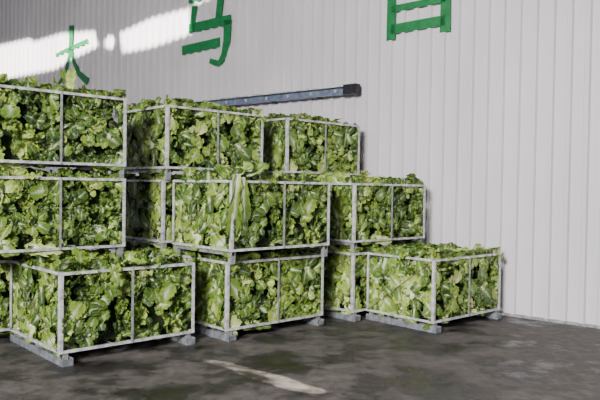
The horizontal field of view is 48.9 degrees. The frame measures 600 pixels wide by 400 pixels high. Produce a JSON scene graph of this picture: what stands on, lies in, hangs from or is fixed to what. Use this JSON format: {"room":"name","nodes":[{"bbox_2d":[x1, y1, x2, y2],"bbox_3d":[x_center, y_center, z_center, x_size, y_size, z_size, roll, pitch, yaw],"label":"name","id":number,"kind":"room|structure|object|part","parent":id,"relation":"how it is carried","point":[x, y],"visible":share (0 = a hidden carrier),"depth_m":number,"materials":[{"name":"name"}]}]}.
{"room":"warehouse","nodes":[
{"label":"warehouse","id":0,"kind":"room"},
{"bbox_2d":[0,0,599,325],"bbox_3d":[-2.839,-3.012,12.478,28.185,8.500,0.100,2,1,40],"label":"wall","id":1,"kind":"structure","parent":0,"point":[497,113],"depth_m":8.67,"materials":[{"name":"metal"}]},
{"bbox_2d":[55,25,88,84],"bbox_3d":[-4.867,-3.063,14.082,1.302,1.329,0.006,2,1,40],"label":"sign","id":2,"kind":"object","parent":1,"relation":"attached to","point":[83,77],"visible":0.88,"depth_m":14.06,"materials":[{"name":"green paint"}]},
{"bbox_2d":[182,0,230,66],"bbox_3d":[-1.626,-2.938,11.408,1.246,1.342,0.006,2,1,40],"label":"sign","id":3,"kind":"object","parent":1,"relation":"attached to","point":[219,20],"visible":1,"depth_m":11.30,"materials":[{"name":"green paint"}]},
{"bbox_2d":[113,83,359,116],"bbox_3d":[-1.404,-1.633,11.139,5.800,0.160,0.158,2,1,40],"label":"rail","id":4,"kind":"object","parent":1,"relation":"attached to","point":[346,89],"visible":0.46,"depth_m":10.09,"materials":[{"name":"blue metal"}]},
{"bbox_2d":[386,0,450,40],"bbox_3d":[1.568,-2.750,8.773,1.022,1.137,0.006,2,1,40],"label":"sign","id":5,"kind":"object","parent":1,"relation":"attached to","point":[444,20],"visible":1,"depth_m":8.79,"materials":[{"name":"green paint"}]},
{"bbox_2d":[498,312,599,328],"bbox_3d":[-2.854,1.224,12.476,28.000,0.030,0.041,2,1,40],"label":"baseboard","id":6,"kind":"structure","parent":1,"relation":"attached to","point":[503,313],"depth_m":7.68,"materials":[{"name":"metal"}]},
{"bbox_2d":[0,303,599,399],"bbox_3d":[-5.023,1.408,7.029,42.000,0.200,38.000,1,1,0],"label":"floor","id":7,"kind":"structure","parent":0,"point":[473,357],"depth_m":5.60,"materials":[{"name":"concrete"}]},
{"bbox_2d":[0,245,89,333],"bbox_3d":[-2.943,0.903,6.900,1.387,0.880,1.132,0,1,-43],"label":"crate","id":8,"kind":"object","parent":7,"relation":"on","point":[4,261],"visible":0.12,"depth_m":6.37,"materials":[{"name":"metal"}]},
{"bbox_3d":[-2.934,0.953,6.918,1.350,0.780,1.100,0,1,-43],"label":"frame","id":9,"kind":"part","parent":8,"relation":"part of","materials":[{"name":"metal"}]},
{"bbox_2d":[0,159,125,258],"bbox_3d":[-2.584,0.102,6.527,1.395,0.948,1.120,0,1,-43],"label":"crate","id":10,"kind":"object","parent":8,"relation":"on","point":[42,212],"visible":1,"depth_m":6.18,"materials":[{"name":"metal"}]},
{"bbox_2d":[0,67,126,178],"bbox_3d":[-2.569,-0.761,6.510,1.380,1.074,1.100,0,1,-43],"label":"crate","id":11,"kind":"object","parent":10,"relation":"on","point":[45,125],"visible":0.99,"depth_m":6.20,"materials":[{"name":"metal"}]},
{"bbox_2d":[10,246,194,366],"bbox_3d":[-1.900,0.880,6.316,1.407,0.982,1.274,0,1,-43],"label":"crate","id":12,"kind":"object","parent":7,"relation":"on","point":[86,298],"visible":0.99,"depth_m":5.96,"materials":[{"name":"metal"}]},
{"bbox_2d":[123,241,208,254],"bbox_3d":[-1.353,0.895,7.942,1.369,0.908,1.100,0,1,-43],"label":"crate","id":13,"kind":"object","parent":7,"relation":"on","point":[156,250],"visible":0.02,"depth_m":7.52,"materials":[{"name":"metal"}]},
{"bbox_2d":[118,172,201,251],"bbox_3d":[-1.338,0.105,7.927,1.380,0.928,1.100,0,1,-43],"label":"crate","id":14,"kind":"object","parent":13,"relation":"on","point":[149,197],"visible":0.39,"depth_m":7.37,"materials":[{"name":"metal"}]},
{"bbox_3d":[-1.343,0.169,7.940,1.350,0.800,1.064,0,1,-43],"label":"frame","id":15,"kind":"part","parent":14,"relation":"part of","materials":[{"name":"metal"}]},
{"bbox_2d":[122,94,265,179],"bbox_3d":[-1.288,-0.686,7.844,1.415,0.913,1.103,0,1,-43],"label":"crate","id":16,"kind":"object","parent":14,"relation":"on","point":[176,134],"visible":0.96,"depth_m":7.42,"materials":[{"name":"metal"}]},
{"bbox_2d":[172,244,323,341],"bbox_3d":[-0.576,0.934,7.253,1.387,0.880,1.109,0,1,-43],"label":"crate","id":17,"kind":"object","parent":7,"relation":"on","point":[265,286],"visible":0.84,"depth_m":6.83,"materials":[{"name":"metal"}]},
{"bbox_2d":[172,161,329,264],"bbox_3d":[-0.507,0.106,6.975,1.450,0.987,1.166,0,1,-43],"label":"crate","id":18,"kind":"object","parent":17,"relation":"on","point":[230,211],"visible":1,"depth_m":6.66,"materials":[{"name":"metal"}]},
{"bbox_2d":[302,240,424,321],"bbox_3d":[0.742,0.920,8.342,1.369,0.908,1.100,0,1,-43],"label":"crate","id":19,"kind":"object","parent":7,"relation":"on","point":[345,272],"visible":0.44,"depth_m":7.71,"materials":[{"name":"metal"}]},
{"bbox_3d":[0.746,0.984,8.348,1.350,0.780,1.100,0,1,-43],"label":"frame","id":20,"kind":"part","parent":19,"relation":"part of","materials":[{"name":"metal"}]},
{"bbox_2d":[295,171,425,252],"bbox_3d":[0.756,0.120,8.326,1.395,0.948,1.120,0,1,-43],"label":"crate","id":21,"kind":"object","parent":19,"relation":"on","point":[365,209],"visible":0.78,"depth_m":7.84,"materials":[{"name":"metal"}]},
{"bbox_3d":[0.751,0.194,8.340,1.350,0.800,1.064,0,1,-43],"label":"frame","id":22,"kind":"part","parent":21,"relation":"part of","materials":[{"name":"metal"}]},
{"bbox_2d":[366,242,503,333],"bbox_3d":[1.578,0.952,7.747,1.401,0.893,0.994,0,1,-43],"label":"crate","id":23,"kind":"object","parent":7,"relation":"on","point":[429,281],"visible":1,"depth_m":7.37,"materials":[{"name":"metal"}]},
{"bbox_3d":[-0.091,0.887,8.994,1.407,0.923,1.108,0,1,-43],"label":"crate","id":24,"kind":"object","parent":7,"relation":"on","visible":0},
{"bbox_3d":[-0.063,0.105,8.994,1.369,0.928,1.092,0,1,-43],"label":"crate","id":25,"kind":"object","parent":24,"relation":"on","visible":0},
{"bbox_2d":[252,113,359,177],"bbox_3d":[-0.028,-0.680,8.950,1.387,0.900,1.132,0,1,-43],"label":"crate","id":26,"kind":"object","parent":25,"relation":"on","point":[293,144],"visible":0.74,"depth_m":8.48,"materials":[{"name":"metal"}]}
]}

